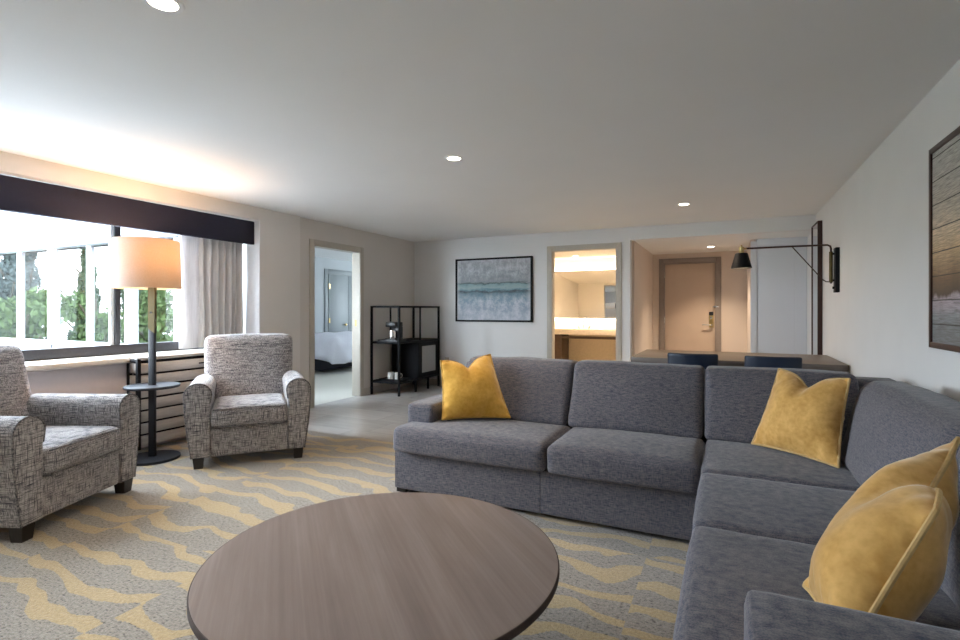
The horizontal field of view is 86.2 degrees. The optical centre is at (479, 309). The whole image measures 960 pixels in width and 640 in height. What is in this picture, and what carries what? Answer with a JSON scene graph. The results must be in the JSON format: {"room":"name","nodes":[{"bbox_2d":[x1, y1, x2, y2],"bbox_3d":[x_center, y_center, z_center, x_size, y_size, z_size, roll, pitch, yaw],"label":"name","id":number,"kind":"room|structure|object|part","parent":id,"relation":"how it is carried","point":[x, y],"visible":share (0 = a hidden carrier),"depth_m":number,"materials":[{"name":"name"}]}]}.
{"room":"hotel room","nodes":[
{"label":"hotel room","id":0,"kind":"room"},
{"bbox_2d":[0,151,299,371],"bbox_3d":[-3.848,0.045,3.210,0.420,2.350,6.840,0,0,26],"label":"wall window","id":1,"kind":"structure","parent":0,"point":[279,231],"depth_m":5.69,"materials":[{"name":"paint"}]},
{"bbox_2d":[22,225,200,360],"bbox_3d":[-3.605,-0.293,4.037,0.080,1.394,3.941,0,0,26],"label":"window frame","id":2,"kind":"structure","parent":1,"relation":"attached to","point":[115,347],"depth_m":4.62,"materials":[{"name":"metal"}]},
{"bbox_2d":[0,174,253,244],"bbox_3d":[-3.375,-0.853,3.937,0.050,0.255,3.920,0,0,26],"label":"valance","id":3,"kind":"object","parent":1,"relation":"attached to","point":[17,195],"visible":1,"depth_m":4.38,"materials":[{"name":"wood"}]},
{"bbox_2d":[179,235,242,348],"bbox_3d":[-2.799,-0.215,5.395,0.110,1.200,0.733,0,0,26],"label":"curtain","id":4,"kind":"object","parent":1,"relation":"hanging from","point":[211,292],"visible":0.8,"depth_m":5.31,"materials":[{"name":"white fabric"}]},
{"bbox_2d":[8,244,351,261],"bbox_3d":[-5.107,-1.155,11.121,9.240,0.150,6.640,0,0,26],"label":"ceiling","id":5,"kind":"structure","parent":0,"point":[322,253],"depth_m":9.98,"materials":[{"name":"paint"}]},
{"bbox_2d":[27,217,413,447],"bbox_3d":[-2.767,0.045,5.452,0.420,2.350,7.220,0,0,26],"label":"wall","id":6,"kind":"structure","parent":0,"point":[388,261],"depth_m":7.37,"materials":[{"name":"paint"}]},
{"bbox_2d":[25,348,203,371],"bbox_3d":[-3.458,0.429,3.954,0.475,0.048,3.960,0,0,26],"label":"sill","id":7,"kind":"structure","parent":6,"relation":"attached to","point":[53,364],"depth_m":4.18,"materials":[{"name":"stone"}]},
{"bbox_2d":[127,351,204,450],"bbox_3d":[-2.654,0.798,4.992,0.170,0.789,1.398,0,0,26],"label":"radiator cover","id":8,"kind":"object","parent":6,"relation":"attached to","point":[170,423],"visible":0.26,"depth_m":4.57,"materials":[{"name":"grey wood"}]},
{"bbox_3d":[-2.955,0.805,4.378,0.155,0.770,0.030,0,0,26],"label":"frame","id":9,"kind":"part","parent":8,"relation":"part of","materials":[{"name":"black metal"}]},
{"bbox_2d":[309,239,363,407],"bbox_3d":[-1.947,0.167,6.867,0.148,2.107,1.044,0,0,26],"label":"door frame","id":10,"kind":"structure","parent":6,"relation":"in","point":[357,252],"depth_m":7.24,"materials":[{"name":"paint"}]},
{"bbox_2d":[364,382,411,394],"bbox_3d":[-1.751,1.170,7.094,0.044,0.100,3.140,0,0,26],"label":"baseboard","id":11,"kind":"structure","parent":6,"relation":"attached to","point":[383,387],"depth_m":7.73,"materials":[{"name":"paint"}]},
{"bbox_2d":[165,238,351,332],"bbox_3d":[-2.171,0.045,9.717,2.990,2.350,6.620,0,0,26],"label":"wall","id":12,"kind":"structure","parent":0,"point":[321,264],"depth_m":10.59,"materials":[{"name":"paint"}]},
{"bbox_2d":[328,274,347,331],"bbox_3d":[-3.019,0.228,11.017,0.088,1.965,0.615,0,0,26],"label":"door","id":13,"kind":"structure","parent":12,"relation":"in","point":[337,284],"depth_m":10.99,"materials":[{"name":"paint"}]},
{"bbox_2d":[324,269,351,331],"bbox_3d":[-2.918,0.180,11.315,0.020,2.080,1.450,0,0,26],"label":"trim","id":14,"kind":"structure","parent":12,"relation":"attached to","point":[326,271],"depth_m":10.70,"materials":[{"name":"paint"}]},
{"bbox_2d":[348,276,351,330],"bbox_3d":[-2.748,0.228,11.580,0.088,1.965,0.615,0,0,26],"label":"door","id":15,"kind":"structure","parent":12,"relation":"in","point":[349,277],"depth_m":11.35,"materials":[{"name":"paint"}]},
{"bbox_2d":[308,366,441,441],"bbox_3d":[0.334,1.280,8.126,8.643,0.120,7.070,0,0,26],"label":"floor","id":16,"kind":"structure","parent":0,"point":[377,415],"depth_m":6.42,"materials":[{"name":"tile"}]},
{"bbox_2d":[315,331,351,370],"bbox_3d":[-2.789,0.798,10.357,1.035,0.744,1.505,0,0,26],"label":"bed","id":17,"kind":"object","parent":16,"relation":"on","point":[333,350],"visible":0.48,"depth_m":9.72,"materials":[{"name":"fabric"}]},
{"bbox_2d":[0,430,689,639],"bbox_3d":[-1.316,1.280,1.595,5.743,0.120,6.130,0,0,26],"label":"carpet","id":18,"kind":"object","parent":16,"relation":"on","point":[107,564],"depth_m":2.60,"materials":[{"name":"carpet"}]},
{"bbox_2d":[0,344,140,542],"bbox_3d":[-2.815,0.721,3.097,0.987,0.997,0.932,0,0,3],"label":"armchair","id":19,"kind":"object","parent":18,"relation":"on","point":[58,451],"visible":1,"depth_m":3.10,"materials":[{"name":"fabric"}]},
{"bbox_3d":[-3.128,0.547,3.114,0.357,0.649,0.751,0,0,3],"label":"backrest","id":20,"kind":"part","parent":19,"relation":"part of","materials":[{"name":"fabric"}]},
{"bbox_3d":[-2.720,0.850,2.730,0.685,0.570,0.187,0,0,3],"label":"arm","id":21,"kind":"part","parent":19,"relation":"part of","materials":[{"name":"fabric"}]},
{"bbox_2d":[42,426,120,474],"bbox_3d":[-2.650,0.836,3.092,0.635,0.195,0.562,0,0,3],"label":"seat cushion","id":22,"kind":"object","parent":19,"relation":"on","point":[66,450],"depth_m":3.05,"materials":[{"name":"fabric"}]},
{"bbox_3d":[-2.685,0.850,3.458,0.685,0.570,0.187,0,0,3],"label":"arm","id":23,"kind":"part","parent":19,"relation":"part of","materials":[{"name":"fabric"}]},
{"bbox_2d":[110,236,181,465],"bbox_3d":[-2.729,0.325,4.203,0.491,1.790,0.491,0,0,45],"label":"floor lamp","id":24,"kind":"object","parent":18,"relation":"on","point":[152,264],"visible":0.96,"depth_m":4.09,"materials":[{"name":"white fabric"}]},
{"bbox_3d":[-2.729,-0.372,4.203,0.491,0.395,0.491,0,0,0],"label":"lamp shade","id":25,"kind":"part","parent":24,"relation":"part of","materials":[{"name":"fabric"}]},
{"bbox_2d":[183,334,310,469],"bbox_3d":[-2.010,0.721,4.475,0.932,0.997,0.987,0,0,-24],"label":"armchair","id":26,"kind":"object","parent":18,"relation":"on","point":[249,397],"visible":1,"depth_m":4.21,"materials":[{"name":"fabric"}]},
{"bbox_3d":[-2.294,0.850,4.224,0.187,0.570,0.685,0,0,-24],"label":"arm","id":27,"kind":"part","parent":26,"relation":"part of","materials":[{"name":"fabric"}]},
{"bbox_3d":[-2.136,0.547,4.762,0.751,0.649,0.357,0,0,-24],"label":"backrest","id":28,"kind":"part","parent":26,"relation":"part of","materials":[{"name":"fabric"}]},
{"bbox_2d":[211,393,287,427],"bbox_3d":[-1.939,0.836,4.326,0.562,0.195,0.635,0,0,-24],"label":"seat cushion","id":29,"kind":"object","parent":26,"relation":"on","point":[228,410],"depth_m":4.10,"materials":[{"name":"fabric"}]},
{"bbox_3d":[-1.629,0.850,4.524,0.187,0.570,0.685,0,0,-24],"label":"arm","id":30,"kind":"part","parent":26,"relation":"part of","materials":[{"name":"fabric"}]},
{"bbox_2d":[187,492,559,639],"bbox_3d":[-0.320,1.021,1.731,1.163,0.402,1.163,0,0,-21],"label":"coffee table","id":31,"kind":"object","parent":18,"relation":"on","point":[398,565],"visible":1,"depth_m":1.60,"materials":[{"name":"brown wood"}]},
{"bbox_2d":[393,355,959,639],"bbox_3d":[0.555,0.778,2.405,2.930,0.883,2.858,0,0,26],"label":"sectional sofa","id":32,"kind":"object","parent":18,"relation":"on","point":[664,449],"visible":0.83,"depth_m":2.72,"materials":[{"name":"fabric"}]},
{"bbox_3d":[-0.240,0.902,3.882,0.208,0.524,0.816,0,0,26],"label":"arm","id":33,"kind":"part","parent":32,"relation":"part of","materials":[{"name":"fabric"}]},
{"bbox_2d":[440,354,510,419],"bbox_3d":[-0.056,0.538,3.593,0.464,0.427,0.298,0,0,-23],"label":"throw pillow","id":34,"kind":"object","parent":32,"relation":"on","point":[474,391],"visible":1,"depth_m":3.54,"materials":[{"name":"yellow fabric"}]},
{"bbox_2d":[393,418,570,471],"bbox_3d":[0.017,0.849,3.402,1.071,0.192,0.602,0,0,26],"label":"seat cushion","id":35,"kind":"object","parent":32,"relation":"on","point":[507,444],"depth_m":3.20,"materials":[{"name":"fabric"}]},
{"bbox_2d":[468,355,577,425],"bbox_3d":[0.279,0.569,3.751,0.836,0.428,0.387,0,0,26],"label":"cushion","id":36,"kind":"object","parent":32,"relation":"on","point":[534,390],"depth_m":3.57,"materials":[{"name":"fabric"}]},
{"bbox_2d":[547,427,704,493],"bbox_3d":[0.860,0.850,2.996,0.822,0.201,0.602,0,0,26],"label":"seat cushion","id":37,"kind":"object","parent":32,"relation":"on","point":[644,459],"depth_m":2.80,"materials":[{"name":"fabric"}]},
{"bbox_2d":[568,360,704,438],"bbox_3d":[1.029,0.569,3.393,0.837,0.426,0.388,0,0,26],"label":"cushion","id":38,"kind":"object","parent":32,"relation":"on","point":[664,399],"depth_m":3.28,"materials":[{"name":"fabric"}]},
{"bbox_3d":[1.156,0.762,3.549,2.800,0.715,0.277,0,0,26],"label":"frame","id":39,"kind":"part","parent":32,"relation":"part of","materials":[{"name":"fabric"}]},
{"bbox_2d":[692,473,855,544],"bbox_3d":[1.295,0.849,1.965,0.870,0.192,0.661,0,0,26],"label":"seat cushion","id":40,"kind":"object","parent":32,"relation":"on","point":[795,511],"depth_m":1.98,"materials":[{"name":"fabric"}]},
{"bbox_2d":[701,440,859,490],"bbox_3d":[1.590,0.849,2.579,0.872,0.191,0.700,0,0,26],"label":"seat cushion","id":41,"kind":"object","parent":32,"relation":"on","point":[739,458],"depth_m":2.49,"materials":[{"name":"fabric"}]},
{"bbox_2d":[704,366,858,443],"bbox_3d":[1.759,0.568,3.037,0.797,0.426,0.387,0,0,26],"label":"cushion","id":42,"kind":"object","parent":32,"relation":"on","point":[736,398],"depth_m":3.03,"materials":[{"name":"fabric"}]},
{"bbox_2d":[751,368,850,467],"bbox_3d":[1.691,0.540,2.685,0.232,0.422,0.479,0,0,-24],"label":"throw pillow","id":43,"kind":"object","parent":32,"relation":"on","point":[798,419],"visible":1,"depth_m":2.60,"materials":[{"name":"yellow fabric"}]},
{"bbox_2d":[673,526,959,639],"bbox_3d":[0.938,0.850,1.225,0.873,0.194,0.984,0,0,26],"label":"seat cushion","id":44,"kind":"object","parent":32,"relation":"on","point":[723,564],"depth_m":1.44,"materials":[{"name":"fabric"}]},
{"bbox_3d":[0.900,0.871,0.795,0.872,0.586,0.258,0,0,26],"label":"arm","id":45,"kind":"part","parent":32,"relation":"part of","materials":[{"name":"fabric"}]},
{"bbox_2d":[840,381,959,485],"bbox_3d":[1.729,0.561,2.057,0.327,0.450,1.244,0,0,26],"label":"cushion","id":46,"kind":"object","parent":32,"relation":"on","point":[890,422],"depth_m":2.02,"materials":[{"name":"fabric"}]},
{"bbox_2d":[940,449,959,610],"bbox_3d":[1.300,0.561,1.171,0.323,0.448,0.736,0,0,26],"label":"cushion","id":47,"kind":"object","parent":32,"relation":"on","point":[950,586],"depth_m":1.31,"materials":[{"name":"fabric"}]},
{"bbox_2d":[370,306,439,396],"bbox_3d":[-1.117,0.580,7.832,0.503,1.280,1.128,0,0,26],"label":"shelving unit","id":48,"kind":"object","parent":16,"relation":"on","point":[416,359],"visible":0.99,"depth_m":7.76,"materials":[{"name":"black metal"}]},
{"bbox_3d":[-1.570,0.580,7.440,0.028,1.280,0.028,0,0,26],"label":"post","id":49,"kind":"part","parent":48,"relation":"part of","materials":[{"name":"black metal"}]},
{"bbox_2d":[378,339,405,341],"bbox_3d":[-1.284,0.442,7.491,0.340,0.025,0.240,0,0,26],"label":"serving tray","id":50,"kind":"object","parent":48,"relation":"on","point":[378,339],"visible":0.8,"depth_m":7.39,"materials":[{"name":"black plastic"}]},
{"bbox_2d":[385,322,402,339],"bbox_3d":[-1.253,0.311,7.487,0.175,0.270,0.200,0,0,26],"label":"coffee maker","id":51,"kind":"object","parent":50,"relation":"on","point":[393,333],"visible":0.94,"depth_m":7.42,"materials":[{"name":"black plastic"}]},
{"bbox_3d":[-1.226,0.326,7.543,0.175,0.168,0.075,0,0,26],"label":"water tank","id":52,"kind":"part","parent":51,"relation":"part of","materials":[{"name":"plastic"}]},
{"bbox_2d":[379,377,407,380],"bbox_3d":[-1.262,1.007,7.491,0.340,0.025,0.240,0,0,26],"label":"serving tray","id":53,"kind":"object","parent":48,"relation":"on","point":[384,378],"visible":0.59,"depth_m":7.42,"materials":[{"name":"black plastic"}]},
{"bbox_2d":[388,372,393,378],"bbox_3d":[-1.315,0.961,7.522,0.086,0.100,0.110,0,0,-41],"label":"mug","id":54,"kind":"object","parent":53,"relation":"on","point":[390,374],"visible":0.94,"depth_m":7.48,"materials":[{"name":"white ceramic"}]},
{"bbox_2d":[395,372,402,379],"bbox_3d":[-1.193,0.961,7.472,0.086,0.100,0.110,0,0,27],"label":"mug","id":55,"kind":"object","parent":53,"relation":"on","point":[396,373],"visible":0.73,"depth_m":7.43,"materials":[{"name":"white ceramic"}]},
{"bbox_3d":[-1.142,0.580,7.234,0.028,1.280,0.028,0,0,26],"label":"post","id":56,"kind":"part","parent":48,"relation":"part of","materials":[{"name":"black metal"}]},
{"bbox_3d":[-1.117,-0.048,7.832,0.497,0.025,1.122,0,0,26],"label":"rail","id":57,"kind":"part","parent":48,"relation":"part of","materials":[{"name":"black metal"}]},
{"bbox_3d":[-1.092,0.580,8.431,0.028,1.280,0.028,0,0,26],"label":"post","id":58,"kind":"part","parent":48,"relation":"part of","materials":[{"name":"black metal"}]},
{"bbox_3d":[-0.960,1.135,7.646,0.030,0.170,0.024,0,0,26],"label":"leg","id":59,"kind":"part","parent":48,"relation":"part of","materials":[{"name":"black metal"}]},
{"bbox_3d":[-0.806,0.752,7.949,0.024,0.525,0.580,0,0,26],"label":"cabinet door","id":60,"kind":"part","parent":48,"relation":"part of","materials":[{"name":"black metal"}]},
{"bbox_3d":[-0.792,0.750,7.947,0.005,0.400,0.390,0,0,26],"label":"door panel","id":61,"kind":"part","parent":48,"relation":"part of","materials":[{"name":"wicker"}]},
{"bbox_3d":[-0.664,0.580,8.225,0.028,1.280,0.028,0,0,26],"label":"post","id":62,"kind":"part","parent":48,"relation":"part of","materials":[{"name":"black metal"}]},
{"bbox_2d":[555,328,615,361],"bbox_3d":[1.952,0.782,9.408,2.035,0.875,0.545,0,0,26],"label":"vanity","id":63,"kind":"object","parent":16,"relation":"on","point":[579,344],"visible":0.28,"depth_m":9.49,"materials":[{"name":"wood"}]},
{"bbox_3d":[1.442,0.833,9.679,0.350,0.775,0.490,0,0,26],"label":"panel","id":64,"kind":"part","parent":63,"relation":"part of","materials":[{"name":"brown wood"}]},
{"bbox_2d":[555,328,615,335],"bbox_3d":[1.952,0.395,9.408,2.035,0.100,0.545,0,0,26],"label":"countertop","id":65,"kind":"structure","parent":63,"relation":"on","point":[566,331],"depth_m":9.16,"materials":[{"name":"stone"}]},
{"bbox_3d":[2.094,0.497,9.132,1.300,0.045,0.030,0,0,26],"label":"rail","id":66,"kind":"part","parent":63,"relation":"part of","materials":[{"name":"brown wood"}]},
{"bbox_3d":[2.284,0.823,9.527,1.300,0.755,0.028,0,0,26],"label":"panel","id":67,"kind":"part","parent":63,"relation":"part of","materials":[{"name":"brown wood"}]},
{"bbox_2d":[667,352,717,369],"bbox_3d":[2.003,0.805,4.810,0.440,0.831,0.517,0,0,26],"label":"dining chair","id":68,"kind":"object","parent":16,"relation":"on","point":[705,360],"visible":0.29,"depth_m":4.57,"materials":[{"name":"blue leather"}]},
{"bbox_2d":[631,349,848,371],"bbox_3d":[2.568,0.845,5.253,1.807,0.750,1.106,0,0,26],"label":"table","id":69,"kind":"object","parent":16,"relation":"on","point":[818,362],"visible":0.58,"depth_m":5.08,"materials":[{"name":"brown wood"}]},
{"bbox_2d":[744,355,801,368],"bbox_3d":[2.553,0.805,4.500,0.440,0.831,0.517,0,0,26],"label":"dining chair","id":70,"kind":"object","parent":16,"relation":"on","point":[749,361],"visible":0.22,"depth_m":4.27,"materials":[{"name":"blue leather"}]},
{"bbox_2d":[0,0,959,241],"bbox_3d":[-0.661,-1.190,3.105,6.013,0.120,9.620,0,0,26],"label":"ceiling","id":71,"kind":"structure","parent":0,"point":[561,115],"depth_m":2.74,"materials":[{"name":"paint"}]},
{"bbox_2d":[142,0,184,13],"bbox_3d":[-1.163,-1.127,1.882,0.144,0.005,0.144,0,0,26],"label":"recessed light","id":72,"kind":"object","parent":71,"relation":"in","point":[164,6],"visible":1,"depth_m":1.90,"materials":[{"name":"white plastic"}]},
{"bbox_2d":[444,155,463,160],"bbox_3d":[-0.194,-1.127,3.812,0.144,0.005,0.144,0,0,26],"label":"recessed light","id":73,"kind":"object","parent":71,"relation":"in","point":[450,157],"visible":1,"depth_m":3.81,"materials":[{"name":"white plastic"}]},
{"bbox_2d":[677,203,690,205],"bbox_3d":[2.175,-1.127,5.468,0.144,0.005,0.144,0,0,26],"label":"recessed light","id":74,"kind":"object","parent":71,"relation":"in","point":[679,204],"visible":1,"depth_m":5.48,"materials":[{"name":"white plastic"}]},
{"bbox_2d":[555,257,615,328],"bbox_3d":[1.570,0.060,8.691,2.180,2.320,2.380,0,0,26],"label":"wall","id":75,"kind":"structure","parent":0,"point":[602,263],"depth_m":9.70,"materials":[{"name":"paint"}]},
{"bbox_2d":[555,269,615,318],"bbox_3d":[2.075,-0.292,9.628,2.015,0.905,0.052,0,0,26],"label":"bathroom mirror","id":76,"kind":"object","parent":75,"relation":"attached to","point":[586,294],"visible":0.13,"depth_m":9.63,"materials":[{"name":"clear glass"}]},
{"bbox_2d":[414,215,815,378],"bbox_3d":[1.402,0.045,7.384,6.013,2.350,0.120,0,0,26],"label":"wall","id":77,"kind":"structure","parent":0,"point":[434,261],"depth_m":7.73,"materials":[{"name":"paint"}]},
{"bbox_2d":[417,378,441,385],"bbox_3d":[0.478,1.170,7.755,3.485,0.100,0.014,0,0,26],"label":"baseboard","id":78,"kind":"structure","parent":77,"relation":"attached to","point":[423,381],"depth_m":8.37,"materials":[{"name":"paint"}]},
{"bbox_2d":[455,256,532,321],"bbox_3d":[0.198,-0.310,7.872,1.286,0.982,0.044,0,0,26],"label":"framed picture","id":79,"kind":"object","parent":77,"relation":"attached to","point":[498,289],"visible":1,"depth_m":7.86,"materials":[{"name":"blue paper"}]},
{"bbox_2d":[547,242,621,360],"bbox_3d":[1.489,0.145,7.332,1.070,2.150,0.138,0,0,26],"label":"door frame","id":80,"kind":"structure","parent":77,"relation":"in","point":[551,250],"depth_m":7.35,"materials":[{"name":"paint"}]},
{"bbox_2d":[632,241,652,355],"bbox_3d":[2.536,0.070,8.058,0.110,2.300,2.080,0,0,26],"label":"wall","id":81,"kind":"structure","parent":0,"point":[642,259],"depth_m":7.70,"materials":[{"name":"paint"}]},
{"bbox_2d":[555,231,810,258],"bbox_3d":[2.590,-1.029,8.143,4.293,0.142,2.280,0,0,26],"label":"ceiling","id":82,"kind":"structure","parent":0,"point":[729,242],"depth_m":7.50,"materials":[{"name":"paint"}]},
{"bbox_2d":[653,250,746,351],"bbox_3d":[3.949,0.070,8.487,2.143,2.300,0.120,0,0,26],"label":"wall","id":83,"kind":"structure","parent":0,"point":[733,281],"depth_m":8.37,"materials":[{"name":"paint"}]},
{"bbox_2d":[659,257,720,351],"bbox_3d":[3.530,0.172,8.646,0.970,2.095,0.078,0,0,26],"label":"door frame","id":84,"kind":"structure","parent":83,"relation":"in","point":[717,260],"depth_m":8.59,"materials":[{"name":"beige wood"}]},
{"bbox_2d":[664,263,718,350],"bbox_3d":[3.546,0.215,8.620,0.858,1.990,0.121,0,0,26],"label":"door","id":85,"kind":"structure","parent":84,"relation":"attached to","point":[689,319],"depth_m":8.64,"materials":[{"name":"laminate"}]},
{"bbox_3d":[3.831,0.170,8.499,0.070,0.240,0.012,0,0,26],"label":"lock plate","id":86,"kind":"part","parent":85,"relation":"part of","materials":[{"name":"gold metal"}]},
{"bbox_2d":[747,240,754,352],"bbox_3d":[4.023,0.131,7.619,0.060,2.178,1.380,0,0,26],"label":"wall","id":87,"kind":"structure","parent":0,"point":[748,250],"depth_m":7.67,"materials":[{"name":"paint"}]},
{"bbox_2d":[750,237,807,352],"bbox_3d":[3.986,0.131,6.854,0.658,2.178,0.040,0,0,26],"label":"trim","id":88,"kind":"structure","parent":87,"relation":"attached to","point":[793,240],"depth_m":6.95,"materials":[{"name":"paint"}]},
{"bbox_2d":[757,244,806,353],"bbox_3d":[4.025,0.170,6.852,0.576,2.080,0.040,0,0,26],"label":"door","id":89,"kind":"structure","parent":87,"relation":"in","point":[781,272],"depth_m":6.84,"materials":[{"name":"paint"}]},
{"bbox_2d":[807,59,959,401],"bbox_3d":[2.510,0.045,2.897,0.120,2.350,11.800,0,0,26],"label":"wall","id":90,"kind":"structure","parent":0,"point":[877,324],"depth_m":3.27,"materials":[{"name":"paint"}]},
{"bbox_2d":[731,244,839,292],"bbox_3d":[2.958,-0.410,5.013,0.910,0.490,0.192,0,0,26],"label":"wall lamp","id":91,"kind":"object","parent":90,"relation":"attached to","point":[741,260],"visible":1,"depth_m":4.87,"materials":[{"name":"black metal"}]},
{"bbox_3d":[2.634,-0.497,5.169,0.192,0.155,0.192,0,0,26],"label":"lamp shade","id":92,"kind":"part","parent":91,"relation":"part of","materials":[{"name":"black metal"}]},
{"bbox_2d":[739,245,745,252],"bbox_3d":[2.641,-0.608,5.166,0.075,0.095,0.060,0,0,26],"label":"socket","id":93,"kind":"object","parent":91,"relation":"attached to","point":[741,249],"depth_m":5.15,"materials":[{"name":"gold metal"}]},
{"bbox_3d":[2.991,-0.438,4.997,0.732,0.376,0.017,0,0,26],"label":"swing arm","id":94,"kind":"part","parent":91,"relation":"part of","materials":[{"name":"brown metal"}]},
{"bbox_3d":[3.352,-0.375,4.823,0.034,0.420,0.110,0,0,26],"label":"plate","id":95,"kind":"part","parent":91,"relation":"part of","materials":[{"name":"black metal"}]},
{"bbox_2d":[811,220,822,354],"bbox_3d":[3.845,-0.007,5.859,0.045,1.955,0.479,0,0,26],"label":"wall mirror","id":96,"kind":"object","parent":90,"relation":"attached to","point":[817,228],"visible":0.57,"depth_m":5.67,"materials":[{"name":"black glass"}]},
{"bbox_3d":[3.851,-0.007,5.870,0.045,1.955,0.455,0,0,26],"label":"frame","id":97,"kind":"part","parent":96,"relation":"part of","materials":[{"name":"wood"}]},
{"bbox_2d":[812,224,816,354],"bbox_3d":[3.850,-0.007,5.863,0.034,1.931,0.443,0,0,26],"label":"mirror glass","id":98,"kind":"object","parent":96,"relation":"attached to","point":[814,228],"depth_m":5.91,"materials":[{"name":"white"}]},
{"bbox_3d":[3.747,-0.007,5.654,0.045,1.955,0.024,0,0,26],"label":"frame","id":99,"kind":"part","parent":96,"relation":"part of","materials":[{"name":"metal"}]},
{"bbox_2d":[929,126,959,352],"bbox_3d":[1.971,-0.310,1.947,0.025,0.996,1.428,0,0,26],"label":"framed picture","id":100,"kind":"object","parent":90,"relation":"attached to","point":[944,157],"visible":1,"depth_m":2.42},
{"label":"outside","id":101,"kind":"structure","parent":0,"visible":0},
{"bbox_3d":[-47.085,5.320,11.599,85.100,0.200,100.000,0,0,26],"label":"ground","id":102,"kind":"structure","parent":101,"visible":0},
{"bbox_2d":[0,210,178,349],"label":"window","id":103,"kind":"structure","parent":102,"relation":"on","point":[53,296],"depth_m":8.04,"materials":[{"name":"glass"}]},
{"bbox_3d":[-6.867,0.510,8.207,9.500,0.050,0.100,0,0,26],"label":"window sill","id":104,"kind":"part","parent":103,"relation":"part of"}
]}

